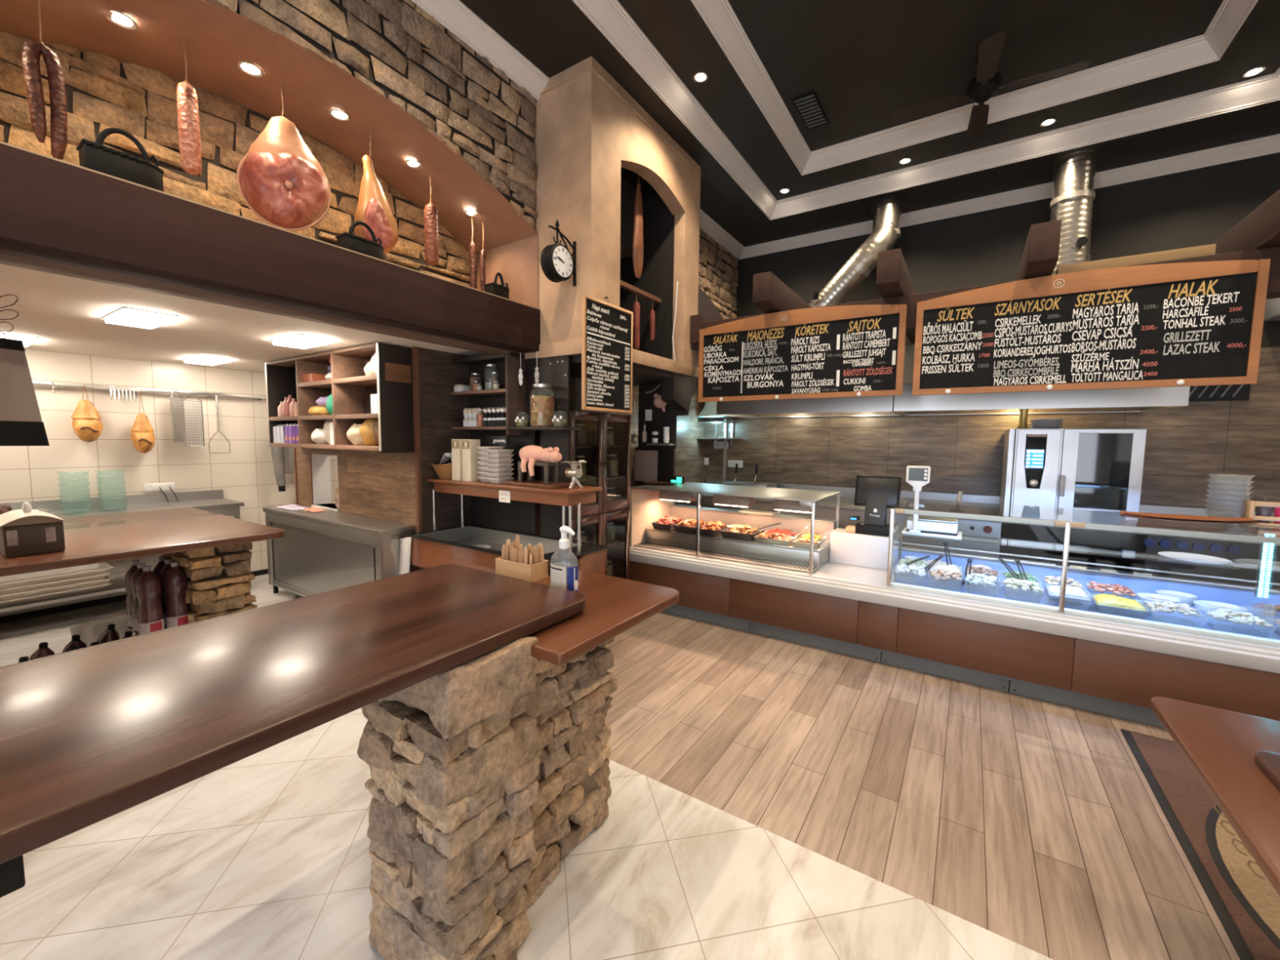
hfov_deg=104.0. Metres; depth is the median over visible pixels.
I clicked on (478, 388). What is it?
jar
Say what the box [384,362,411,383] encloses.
wooden plaque
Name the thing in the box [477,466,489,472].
tray
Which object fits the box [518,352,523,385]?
charm
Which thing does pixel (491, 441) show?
card sign
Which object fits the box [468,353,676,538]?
wall
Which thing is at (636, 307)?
sausage
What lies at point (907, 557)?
dish
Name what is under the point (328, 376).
bag
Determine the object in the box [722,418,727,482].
conduit
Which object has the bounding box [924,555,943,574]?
serving tongs
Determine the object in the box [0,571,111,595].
food tray
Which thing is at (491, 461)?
tray
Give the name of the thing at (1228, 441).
wall
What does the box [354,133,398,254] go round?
ham
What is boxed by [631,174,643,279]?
bacon
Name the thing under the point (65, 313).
ceiling
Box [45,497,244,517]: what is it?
countertop
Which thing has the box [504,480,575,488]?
chopping board
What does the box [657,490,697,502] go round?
heat lamp
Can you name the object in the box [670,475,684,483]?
display
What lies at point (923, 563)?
salad
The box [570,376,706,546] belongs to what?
wall
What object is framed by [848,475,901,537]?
cash register
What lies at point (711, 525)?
food
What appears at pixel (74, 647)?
juice bottle
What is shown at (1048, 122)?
recessed light
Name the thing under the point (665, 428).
cup
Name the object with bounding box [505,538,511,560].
cutlery sleeve
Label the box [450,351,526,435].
wall shelf
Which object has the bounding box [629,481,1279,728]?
display counter
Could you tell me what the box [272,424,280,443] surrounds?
carton
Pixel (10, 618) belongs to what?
baseboard
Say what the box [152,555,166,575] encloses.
juice bottle
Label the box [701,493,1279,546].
countertop
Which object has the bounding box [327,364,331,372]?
bag
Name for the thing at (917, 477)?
scale
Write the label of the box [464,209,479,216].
recessed light
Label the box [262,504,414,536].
countertop
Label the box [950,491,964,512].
brush
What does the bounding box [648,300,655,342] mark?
sausage
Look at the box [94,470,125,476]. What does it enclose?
tub
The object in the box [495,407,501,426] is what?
shaker
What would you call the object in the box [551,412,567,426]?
jar
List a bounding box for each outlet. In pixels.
[146,484,153,490]
[155,484,163,489]
[166,484,173,488]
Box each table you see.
[403,477,608,575]
[1150,697,1279,896]
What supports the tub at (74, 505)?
on the tub at (81, 511)
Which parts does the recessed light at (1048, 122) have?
bulb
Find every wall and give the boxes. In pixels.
[0,347,337,616]
[112,0,736,316]
[200,0,738,420]
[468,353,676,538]
[570,354,693,386]
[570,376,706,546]
[571,377,616,413]
[619,167,674,359]
[697,152,1279,512]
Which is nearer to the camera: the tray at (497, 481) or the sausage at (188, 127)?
the sausage at (188, 127)
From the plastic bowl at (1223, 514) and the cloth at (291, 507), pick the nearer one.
the plastic bowl at (1223, 514)
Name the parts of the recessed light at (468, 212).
bulb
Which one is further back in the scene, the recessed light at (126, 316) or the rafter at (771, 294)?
the rafter at (771, 294)
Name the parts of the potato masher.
handle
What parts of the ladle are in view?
handle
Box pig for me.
[519,444,561,475]
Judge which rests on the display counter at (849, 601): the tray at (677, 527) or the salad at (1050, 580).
the tray at (677, 527)
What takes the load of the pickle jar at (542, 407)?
on the shelf at (508, 428)
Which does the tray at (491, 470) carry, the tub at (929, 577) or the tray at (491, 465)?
the tray at (491, 465)
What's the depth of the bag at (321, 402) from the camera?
4.68 m
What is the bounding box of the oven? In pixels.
[1000,428,1146,526]
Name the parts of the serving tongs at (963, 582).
arm, arm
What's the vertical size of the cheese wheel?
0.058 m
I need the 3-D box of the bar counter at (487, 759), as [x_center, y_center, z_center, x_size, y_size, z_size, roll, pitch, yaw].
[-1.206,1.052,1.151,0.930,1.112,3.058,4,6,33]
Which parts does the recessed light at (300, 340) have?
frame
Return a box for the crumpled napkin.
[439,452,451,464]
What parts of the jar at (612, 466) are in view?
lid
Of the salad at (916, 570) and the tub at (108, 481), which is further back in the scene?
the tub at (108, 481)
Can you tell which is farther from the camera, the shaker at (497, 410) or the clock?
the shaker at (497, 410)
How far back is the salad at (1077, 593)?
3.30 m
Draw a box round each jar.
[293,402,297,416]
[469,373,482,391]
[476,384,482,390]
[484,364,496,390]
[493,381,499,389]
[515,412,528,426]
[529,383,554,426]
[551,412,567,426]
[574,530,586,542]
[575,424,586,444]
[575,455,586,479]
[591,527,596,544]
[592,425,596,444]
[592,459,596,477]
[606,453,618,476]
[606,486,616,502]
[606,521,615,542]
[606,559,613,576]
[607,426,614,445]
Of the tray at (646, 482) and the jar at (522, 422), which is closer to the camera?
the jar at (522, 422)
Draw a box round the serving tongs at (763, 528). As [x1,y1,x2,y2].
[755,523,781,532]
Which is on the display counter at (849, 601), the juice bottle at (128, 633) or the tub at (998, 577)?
the tub at (998, 577)
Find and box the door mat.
[1120,728,1279,959]
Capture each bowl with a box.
[631,434,637,444]
[925,559,946,573]
[967,564,991,577]
[1135,592,1180,613]
[1155,590,1198,606]
[1193,600,1248,622]
[1204,504,1243,516]
[1205,488,1253,501]
[1205,493,1251,506]
[1205,499,1242,511]
[1207,473,1253,484]
[1207,484,1250,495]
[1208,479,1254,490]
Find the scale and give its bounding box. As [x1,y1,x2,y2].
[906,465,958,536]
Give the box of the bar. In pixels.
[620,280,661,303]
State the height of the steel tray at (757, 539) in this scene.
0.049 m
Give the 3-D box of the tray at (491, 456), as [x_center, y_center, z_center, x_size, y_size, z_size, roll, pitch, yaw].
[-1.103,-0.180,3.949,0.134,0.044,0.160,4,6,33]
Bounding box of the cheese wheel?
[845,524,855,533]
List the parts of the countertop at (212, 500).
leg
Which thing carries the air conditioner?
attached to the wall at (1228, 441)
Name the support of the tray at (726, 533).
on the display counter at (849, 601)
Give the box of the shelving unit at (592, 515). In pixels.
[534,410,631,579]
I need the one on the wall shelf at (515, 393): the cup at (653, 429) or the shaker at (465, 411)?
the shaker at (465, 411)
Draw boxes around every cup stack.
[652,428,658,443]
[663,426,669,443]
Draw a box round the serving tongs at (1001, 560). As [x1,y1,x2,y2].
[998,557,1022,580]
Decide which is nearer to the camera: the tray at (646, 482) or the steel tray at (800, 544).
the steel tray at (800, 544)
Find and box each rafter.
[752,271,812,313]
[875,248,916,343]
[1015,219,1061,280]
[1213,188,1279,254]
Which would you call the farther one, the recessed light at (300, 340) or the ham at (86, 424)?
the ham at (86, 424)
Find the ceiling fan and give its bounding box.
[892,31,1091,142]
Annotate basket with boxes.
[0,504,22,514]
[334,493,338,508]
[431,462,452,479]
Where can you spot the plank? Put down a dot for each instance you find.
(1206, 250)
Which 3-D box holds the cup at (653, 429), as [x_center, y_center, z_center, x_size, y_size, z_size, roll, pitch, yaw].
[0.165,-0.530,5.378,0.072,0.050,0.072,4,6,33]
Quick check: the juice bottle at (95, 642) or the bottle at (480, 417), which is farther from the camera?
the bottle at (480, 417)
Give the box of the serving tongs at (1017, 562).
[1014,558,1032,591]
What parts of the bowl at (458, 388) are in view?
lid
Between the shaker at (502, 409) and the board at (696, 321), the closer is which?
the shaker at (502, 409)
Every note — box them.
[498,489,510,502]
[634,449,657,481]
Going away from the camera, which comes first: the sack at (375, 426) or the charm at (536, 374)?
the charm at (536, 374)
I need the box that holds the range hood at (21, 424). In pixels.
[0,337,49,445]
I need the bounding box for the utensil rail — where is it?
[31,380,266,399]
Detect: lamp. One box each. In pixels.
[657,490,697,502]
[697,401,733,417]
[712,494,755,507]
[772,498,818,513]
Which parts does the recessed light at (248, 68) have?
bulb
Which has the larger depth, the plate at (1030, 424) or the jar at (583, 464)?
the plate at (1030, 424)
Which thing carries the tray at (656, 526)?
on the display counter at (849, 601)
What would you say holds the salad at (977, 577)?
in the tub at (1000, 584)
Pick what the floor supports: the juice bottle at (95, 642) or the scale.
the juice bottle at (95, 642)
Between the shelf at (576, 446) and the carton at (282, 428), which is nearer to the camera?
the shelf at (576, 446)
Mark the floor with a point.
(1035, 824)
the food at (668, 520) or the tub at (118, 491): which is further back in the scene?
the food at (668, 520)
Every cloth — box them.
[276,503,306,511]
[302,506,326,512]
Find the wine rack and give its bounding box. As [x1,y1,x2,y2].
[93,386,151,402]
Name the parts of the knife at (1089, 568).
handle, blade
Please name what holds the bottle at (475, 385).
on the wall shelf at (515, 393)
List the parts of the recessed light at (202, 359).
frame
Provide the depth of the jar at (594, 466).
4.52 m
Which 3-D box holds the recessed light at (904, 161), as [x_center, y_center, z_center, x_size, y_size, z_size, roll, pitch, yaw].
[2.775,-3.338,5.232,0.116,0.009,0.116,4,6,33]
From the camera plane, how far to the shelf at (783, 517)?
5.21 m
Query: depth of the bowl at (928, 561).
4.10 m
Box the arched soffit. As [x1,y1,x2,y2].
[0,0,537,307]
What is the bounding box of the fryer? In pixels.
[721,463,777,488]
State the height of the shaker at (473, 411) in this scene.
0.168 m
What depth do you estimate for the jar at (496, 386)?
4.19 m
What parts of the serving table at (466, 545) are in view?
rod, rod, box panel, rod, rod, rod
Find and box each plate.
[1028,420,1062,422]
[1028,426,1062,428]
[1029,418,1063,421]
[1029,422,1063,423]
[1029,423,1062,425]
[1029,425,1063,426]
[1157,551,1232,564]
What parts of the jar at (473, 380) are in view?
lid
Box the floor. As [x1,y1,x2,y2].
[0,573,1239,959]
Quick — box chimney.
[524,56,700,377]
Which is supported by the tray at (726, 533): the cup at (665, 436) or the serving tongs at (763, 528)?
the serving tongs at (763, 528)
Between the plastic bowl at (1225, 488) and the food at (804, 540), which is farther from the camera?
the food at (804, 540)
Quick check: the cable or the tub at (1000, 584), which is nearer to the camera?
the tub at (1000, 584)
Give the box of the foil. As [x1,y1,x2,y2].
[561,461,586,462]
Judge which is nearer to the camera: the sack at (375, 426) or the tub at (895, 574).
the tub at (895, 574)
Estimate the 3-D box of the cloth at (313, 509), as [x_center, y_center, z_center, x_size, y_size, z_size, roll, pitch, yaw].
[-3.307,0.294,5.082,0.260,0.040,0.120,4,6,33]
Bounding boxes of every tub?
[56,471,88,478]
[57,476,89,484]
[57,482,89,490]
[57,493,91,502]
[58,488,90,496]
[58,499,92,507]
[59,505,92,513]
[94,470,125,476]
[95,475,125,482]
[95,480,125,488]
[96,486,125,493]
[96,491,127,499]
[97,497,127,505]
[97,502,128,511]
[893,567,928,586]
[897,558,930,579]
[927,568,963,591]
[929,566,963,584]
[964,565,999,589]
[964,573,1002,597]
[1000,570,1039,595]
[1001,577,1044,604]
[1040,575,1085,601]
[1044,583,1093,611]
[1082,581,1137,603]
[1089,594,1149,618]
[1141,600,1209,626]
[1198,608,1276,637]
[1248,601,1279,630]
[1267,617,1277,634]
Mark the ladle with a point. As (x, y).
(633, 437)
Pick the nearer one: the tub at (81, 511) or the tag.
the tub at (81, 511)
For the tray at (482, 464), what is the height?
0.044 m
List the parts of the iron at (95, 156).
lid, handle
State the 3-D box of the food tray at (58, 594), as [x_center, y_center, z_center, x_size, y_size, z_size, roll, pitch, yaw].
[-5.228,0.993,4.435,0.400,0.054,0.680,4,6,33]
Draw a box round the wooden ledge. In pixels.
[525,569,679,666]
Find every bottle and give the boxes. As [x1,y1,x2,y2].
[17,656,28,662]
[28,641,54,660]
[62,634,87,653]
[69,645,78,651]
[90,641,98,646]
[97,623,120,644]
[122,631,133,639]
[124,560,139,629]
[128,562,145,633]
[134,565,164,635]
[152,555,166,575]
[157,559,172,626]
[163,561,190,628]
[277,401,283,416]
[281,397,288,416]
[285,395,292,416]
[288,398,296,416]
[473,381,479,391]
[476,408,484,426]
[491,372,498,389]
[550,525,577,591]
[642,414,647,442]
[1255,497,1271,522]
[1273,506,1279,523]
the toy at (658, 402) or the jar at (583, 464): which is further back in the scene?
the toy at (658, 402)
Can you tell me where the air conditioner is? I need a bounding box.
[1263,297,1279,321]
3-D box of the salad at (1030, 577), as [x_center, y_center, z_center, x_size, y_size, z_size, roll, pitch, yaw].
[2.814,0.711,3.700,0.204,0.056,0.232,3,5,30]
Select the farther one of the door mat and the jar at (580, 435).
the jar at (580, 435)
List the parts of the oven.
control panel, door handle, door, door glass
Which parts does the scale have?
display panel, platter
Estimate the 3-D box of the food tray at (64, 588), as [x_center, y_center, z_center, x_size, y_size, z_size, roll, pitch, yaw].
[-5.209,0.942,4.443,0.400,0.054,0.680,4,6,33]
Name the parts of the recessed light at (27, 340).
frame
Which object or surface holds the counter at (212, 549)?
on the floor
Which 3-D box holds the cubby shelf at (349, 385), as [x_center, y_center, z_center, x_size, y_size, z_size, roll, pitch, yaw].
[-2.885,-0.720,4.702,2.120,0.875,0.298,4,6,33]
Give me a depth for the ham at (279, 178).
2.83 m
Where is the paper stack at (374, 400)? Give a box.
[370,394,377,413]
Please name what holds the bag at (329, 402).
on the cubby shelf at (349, 385)
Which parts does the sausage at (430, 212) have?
casing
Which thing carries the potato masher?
hanging from the utensil rail
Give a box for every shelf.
[0,575,125,613]
[264,342,414,453]
[426,477,602,495]
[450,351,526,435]
[506,426,580,430]
[574,475,625,483]
[575,444,625,448]
[586,538,624,548]
[630,481,839,502]
[646,443,675,445]
[667,504,835,522]
[697,421,741,445]
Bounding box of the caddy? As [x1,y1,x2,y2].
[1240,499,1279,526]
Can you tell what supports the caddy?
on the display counter at (849, 601)
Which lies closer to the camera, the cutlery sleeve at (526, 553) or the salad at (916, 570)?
the cutlery sleeve at (526, 553)
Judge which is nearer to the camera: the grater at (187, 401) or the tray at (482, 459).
the tray at (482, 459)
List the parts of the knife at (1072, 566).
blade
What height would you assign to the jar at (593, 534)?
0.161 m
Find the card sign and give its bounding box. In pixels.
[485,435,507,449]
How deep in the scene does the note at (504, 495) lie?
3.86 m
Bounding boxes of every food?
[657,515,682,524]
[677,518,706,527]
[700,520,725,529]
[726,524,758,534]
[758,532,793,541]
[767,528,796,536]
[795,537,818,544]
[800,533,823,540]
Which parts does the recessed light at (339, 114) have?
bulb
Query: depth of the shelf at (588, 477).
4.58 m
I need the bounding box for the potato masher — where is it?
[208,395,231,453]
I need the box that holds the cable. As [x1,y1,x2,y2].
[671,281,678,359]
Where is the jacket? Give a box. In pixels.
[271,446,294,491]
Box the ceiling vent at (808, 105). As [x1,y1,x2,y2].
[791,90,828,129]
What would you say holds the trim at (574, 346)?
attached to the chimney
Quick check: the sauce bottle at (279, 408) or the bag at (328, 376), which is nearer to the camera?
the bag at (328, 376)
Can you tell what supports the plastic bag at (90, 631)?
on the floor
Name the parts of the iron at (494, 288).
lid, handle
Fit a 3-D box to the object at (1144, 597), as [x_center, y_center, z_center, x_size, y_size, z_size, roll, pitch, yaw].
[3.401,0.791,3.287,0.181,0.004,0.144,4,6,33]
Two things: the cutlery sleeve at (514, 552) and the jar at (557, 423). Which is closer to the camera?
the cutlery sleeve at (514, 552)
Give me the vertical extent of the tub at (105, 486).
0.055 m
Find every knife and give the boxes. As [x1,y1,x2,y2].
[1055,564,1087,569]
[1085,567,1119,573]
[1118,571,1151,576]
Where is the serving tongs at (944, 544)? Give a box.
[942,542,951,565]
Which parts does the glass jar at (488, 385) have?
lid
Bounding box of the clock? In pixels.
[540,218,576,286]
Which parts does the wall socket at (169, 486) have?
plate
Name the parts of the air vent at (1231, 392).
plate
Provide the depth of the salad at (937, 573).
3.71 m
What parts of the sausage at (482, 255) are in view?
casing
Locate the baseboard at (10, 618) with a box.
[0,568,268,623]
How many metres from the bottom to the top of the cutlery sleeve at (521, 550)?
0.146 m
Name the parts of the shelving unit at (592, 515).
door, door, door, door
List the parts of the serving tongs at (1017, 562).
arm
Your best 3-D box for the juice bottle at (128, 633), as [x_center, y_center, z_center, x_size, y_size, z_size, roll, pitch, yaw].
[-3.391,1.148,3.297,0.154,0.319,0.110,3,5,22]
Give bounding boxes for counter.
[0,506,284,623]
[0,564,617,959]
[262,504,414,596]
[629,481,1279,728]
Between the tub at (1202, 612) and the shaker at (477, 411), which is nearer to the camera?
the tub at (1202, 612)
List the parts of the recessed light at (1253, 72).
bulb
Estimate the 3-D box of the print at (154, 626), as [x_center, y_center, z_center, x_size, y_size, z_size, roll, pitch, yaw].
[-3.001,0.913,3.101,0.007,0.060,0.057,3,5,22]
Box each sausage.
[21,0,67,159]
[176,39,201,175]
[423,174,439,265]
[469,217,476,288]
[480,222,485,291]
[632,293,639,350]
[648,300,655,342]
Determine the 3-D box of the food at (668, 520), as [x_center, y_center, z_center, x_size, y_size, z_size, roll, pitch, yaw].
[0.319,0.437,5.392,0.230,0.097,0.316,4,6,33]
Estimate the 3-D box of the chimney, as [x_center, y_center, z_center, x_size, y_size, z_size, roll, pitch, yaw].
[-0.248,-2.115,4.710,0.890,2.119,1.770,4,6,33]
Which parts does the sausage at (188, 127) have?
casing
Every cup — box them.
[652,428,658,431]
[652,431,658,435]
[652,438,658,443]
[663,426,669,431]
[663,434,669,438]
[663,438,669,443]
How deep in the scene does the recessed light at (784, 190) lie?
5.89 m
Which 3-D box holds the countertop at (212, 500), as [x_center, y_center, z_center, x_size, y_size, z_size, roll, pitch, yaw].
[-5.438,0.761,4.208,0.628,1.070,3.320,4,6,33]
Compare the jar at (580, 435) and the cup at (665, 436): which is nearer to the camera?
the jar at (580, 435)
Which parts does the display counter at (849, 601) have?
panel, post, kick panel, panel, post, kick panel, post, panel, post, pane, kick panel, panel, post, sill, pane, kick panel, cold rail, rail, panel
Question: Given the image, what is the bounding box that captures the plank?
[1055,244,1216,274]
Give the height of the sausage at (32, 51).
0.669 m
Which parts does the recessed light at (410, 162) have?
bulb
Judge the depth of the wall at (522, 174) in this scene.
3.25 m
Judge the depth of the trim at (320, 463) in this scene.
5.42 m
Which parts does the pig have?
leg, leg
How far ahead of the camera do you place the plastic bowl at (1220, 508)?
3.22 m
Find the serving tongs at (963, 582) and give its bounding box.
[962,558,972,585]
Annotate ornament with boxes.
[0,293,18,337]
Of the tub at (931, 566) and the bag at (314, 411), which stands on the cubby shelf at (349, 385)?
the bag at (314, 411)
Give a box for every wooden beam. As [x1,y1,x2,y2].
[0,142,540,353]
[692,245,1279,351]
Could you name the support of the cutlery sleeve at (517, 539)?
in the box at (540, 571)
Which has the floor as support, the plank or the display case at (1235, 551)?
the display case at (1235, 551)
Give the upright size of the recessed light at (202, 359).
0.030 m
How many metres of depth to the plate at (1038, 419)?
4.95 m
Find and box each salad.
[893,564,925,576]
[898,558,928,568]
[929,568,962,580]
[930,563,962,573]
[965,573,997,586]
[966,566,998,577]
[1001,570,1037,582]
[1002,577,1043,593]
[1043,575,1082,589]
[1046,585,1091,600]
[1086,581,1136,597]
[1090,593,1146,611]
[1144,600,1201,617]
[1204,608,1274,627]
[1252,602,1279,615]
[1273,619,1279,626]
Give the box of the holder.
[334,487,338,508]
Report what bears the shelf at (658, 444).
attached to the wall at (515, 515)
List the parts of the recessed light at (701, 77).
bulb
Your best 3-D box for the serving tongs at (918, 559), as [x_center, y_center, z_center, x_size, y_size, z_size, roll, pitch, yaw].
[2.146,0.659,3.938,0.258,0.133,0.053,1,5,7]
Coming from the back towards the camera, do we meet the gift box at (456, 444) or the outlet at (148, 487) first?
the outlet at (148, 487)
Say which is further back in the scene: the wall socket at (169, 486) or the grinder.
the wall socket at (169, 486)
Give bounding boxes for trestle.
[517,461,558,484]
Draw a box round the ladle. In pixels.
[631,402,637,444]
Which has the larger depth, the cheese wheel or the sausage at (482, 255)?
the cheese wheel
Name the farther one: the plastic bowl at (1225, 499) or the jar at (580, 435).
the jar at (580, 435)
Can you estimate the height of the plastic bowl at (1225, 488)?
0.060 m
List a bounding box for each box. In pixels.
[0,501,66,557]
[302,373,326,382]
[329,422,333,444]
[451,439,462,480]
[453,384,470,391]
[462,439,480,481]
[495,555,549,582]
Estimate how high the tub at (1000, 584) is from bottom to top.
0.102 m
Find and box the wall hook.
[644,383,661,394]
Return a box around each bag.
[69,613,135,646]
[308,405,329,415]
[311,428,328,444]
[315,395,328,407]
[323,419,333,444]
[324,372,331,379]
[325,394,333,414]
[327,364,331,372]
[364,360,375,375]
[370,352,377,374]
[398,537,411,574]
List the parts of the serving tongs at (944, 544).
arm, arm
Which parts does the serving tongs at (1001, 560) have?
arm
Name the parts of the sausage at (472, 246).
casing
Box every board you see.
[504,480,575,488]
[581,293,633,413]
[689,314,702,343]
[697,304,906,402]
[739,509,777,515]
[911,258,1270,395]
[1254,751,1279,789]
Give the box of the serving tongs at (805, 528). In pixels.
[795,527,808,537]
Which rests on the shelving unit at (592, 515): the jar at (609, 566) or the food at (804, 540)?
the jar at (609, 566)
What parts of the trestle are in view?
leg, leg, leg, leg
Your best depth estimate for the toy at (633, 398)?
5.50 m
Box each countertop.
[0,489,244,613]
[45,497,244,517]
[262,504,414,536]
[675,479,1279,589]
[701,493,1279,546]
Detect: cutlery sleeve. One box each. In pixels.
[502,544,506,559]
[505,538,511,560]
[506,546,508,559]
[509,546,513,561]
[511,547,518,562]
[515,534,519,551]
[518,544,524,563]
[524,546,528,564]
[527,543,532,564]
[528,553,532,564]
[532,545,539,564]
[537,542,543,562]
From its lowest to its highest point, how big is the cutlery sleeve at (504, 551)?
0.131 m
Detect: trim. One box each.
[0,141,540,310]
[0,248,524,355]
[293,346,422,533]
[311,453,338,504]
[311,502,339,511]
[411,0,1279,259]
[537,66,702,377]
[572,0,1279,220]
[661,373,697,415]
[690,0,1258,175]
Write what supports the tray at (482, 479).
on the serving table at (466, 545)
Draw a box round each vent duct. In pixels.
[808,194,904,307]
[1049,150,1097,275]
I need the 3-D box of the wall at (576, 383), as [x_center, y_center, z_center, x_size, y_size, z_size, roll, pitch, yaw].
[-1.997,-0.079,6.182,4.120,2.500,0.100,4,6,33]
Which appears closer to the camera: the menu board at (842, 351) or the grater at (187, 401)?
the menu board at (842, 351)
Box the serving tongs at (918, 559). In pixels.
[893,555,929,569]
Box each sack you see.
[346,423,364,444]
[359,418,378,445]
[372,418,378,444]
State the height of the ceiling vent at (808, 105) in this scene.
0.020 m
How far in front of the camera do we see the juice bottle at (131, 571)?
3.20 m
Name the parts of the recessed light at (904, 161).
bulb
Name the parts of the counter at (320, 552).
door, door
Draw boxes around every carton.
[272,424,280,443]
[276,424,284,443]
[280,424,285,443]
[284,423,289,443]
[288,423,293,443]
[291,423,297,443]
[295,423,298,443]
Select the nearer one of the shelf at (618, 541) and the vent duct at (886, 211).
the shelf at (618, 541)
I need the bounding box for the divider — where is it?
[635,446,675,486]
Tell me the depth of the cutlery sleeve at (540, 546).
2.36 m
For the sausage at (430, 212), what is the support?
hanging from the arched soffit
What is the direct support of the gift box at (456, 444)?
on the serving table at (466, 545)
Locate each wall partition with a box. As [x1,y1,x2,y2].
[295,347,416,532]
[417,346,471,532]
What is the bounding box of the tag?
[644,409,652,420]
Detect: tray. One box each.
[0,562,113,589]
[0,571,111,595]
[0,574,114,600]
[0,582,111,607]
[477,446,503,452]
[477,451,489,457]
[477,456,489,462]
[477,461,489,467]
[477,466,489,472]
[477,471,489,477]
[477,476,490,482]
[486,449,513,454]
[486,454,513,459]
[486,458,513,464]
[486,463,514,469]
[486,468,514,474]
[487,472,514,478]
[487,477,514,484]
[643,481,677,484]
[651,520,685,530]
[672,522,706,533]
[695,524,727,536]
[720,527,764,541]
[753,534,796,545]
[791,538,821,549]
[797,533,827,544]
[1120,511,1259,524]
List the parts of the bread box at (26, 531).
knob, lid, lid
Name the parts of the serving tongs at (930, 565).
arm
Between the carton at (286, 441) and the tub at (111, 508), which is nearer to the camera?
the tub at (111, 508)
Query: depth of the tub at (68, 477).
4.52 m
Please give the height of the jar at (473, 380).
0.158 m
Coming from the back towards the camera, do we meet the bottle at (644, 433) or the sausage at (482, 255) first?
the bottle at (644, 433)
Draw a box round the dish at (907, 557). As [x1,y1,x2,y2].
[905,555,919,559]
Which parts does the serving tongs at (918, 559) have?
arm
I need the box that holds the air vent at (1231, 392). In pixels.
[1188,364,1259,401]
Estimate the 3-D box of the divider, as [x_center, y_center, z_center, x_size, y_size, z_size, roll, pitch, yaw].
[0.166,0.397,6.192,0.570,1.600,0.039,4,6,33]
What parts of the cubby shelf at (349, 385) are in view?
panel, panel, panel, panel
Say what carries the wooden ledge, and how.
on the bar counter at (487, 759)
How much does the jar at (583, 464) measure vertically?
0.202 m
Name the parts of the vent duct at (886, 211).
damper lever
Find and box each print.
[149,621,162,632]
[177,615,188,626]
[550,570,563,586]
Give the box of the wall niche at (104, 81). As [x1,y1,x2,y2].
[0,31,470,287]
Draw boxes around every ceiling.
[0,263,484,372]
[459,0,1279,247]
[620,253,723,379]
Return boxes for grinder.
[564,459,584,488]
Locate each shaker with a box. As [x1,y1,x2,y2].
[462,408,468,426]
[466,408,472,426]
[471,408,476,426]
[475,407,482,426]
[482,407,488,426]
[486,407,492,426]
[491,407,496,426]
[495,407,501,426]
[499,406,505,426]
[503,408,506,426]
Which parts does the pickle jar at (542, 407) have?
lid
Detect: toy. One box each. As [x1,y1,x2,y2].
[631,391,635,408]
[653,393,666,412]
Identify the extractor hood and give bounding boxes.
[716,395,904,418]
[893,344,1190,416]
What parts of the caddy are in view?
panel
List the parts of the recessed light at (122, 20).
bulb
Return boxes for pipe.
[1017,408,1028,428]
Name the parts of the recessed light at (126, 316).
frame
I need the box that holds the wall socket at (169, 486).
[143,482,178,502]
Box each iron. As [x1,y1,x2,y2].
[75,127,164,191]
[335,221,383,260]
[484,271,509,299]
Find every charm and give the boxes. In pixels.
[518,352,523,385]
[534,351,539,383]
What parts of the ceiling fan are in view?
blade, pull chain, blade, motor, blade, blade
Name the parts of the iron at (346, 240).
lid, handle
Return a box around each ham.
[70,384,102,442]
[130,388,155,453]
[236,83,331,231]
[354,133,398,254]
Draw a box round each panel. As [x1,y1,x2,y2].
[704,457,708,465]
[714,441,728,448]
[728,459,742,467]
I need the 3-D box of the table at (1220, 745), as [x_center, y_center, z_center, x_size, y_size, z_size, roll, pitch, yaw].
[1.859,1.268,0.979,0.933,0.746,1.720,4,6,33]
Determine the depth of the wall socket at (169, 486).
5.26 m
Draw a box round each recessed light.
[0,333,39,346]
[101,306,178,328]
[105,9,137,29]
[182,355,232,365]
[237,61,263,76]
[270,333,337,348]
[328,108,350,120]
[404,159,422,168]
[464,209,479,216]
[693,71,707,82]
[779,188,790,193]
[898,157,911,164]
[1040,118,1056,126]
[1242,66,1265,77]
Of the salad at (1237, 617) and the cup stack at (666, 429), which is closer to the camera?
the salad at (1237, 617)
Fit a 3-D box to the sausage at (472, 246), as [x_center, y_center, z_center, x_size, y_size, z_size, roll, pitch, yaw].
[-1.357,-1.810,4.066,0.053,0.612,0.059,4,6,33]
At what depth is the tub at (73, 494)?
4.54 m
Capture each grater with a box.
[169,391,184,441]
[182,395,204,446]

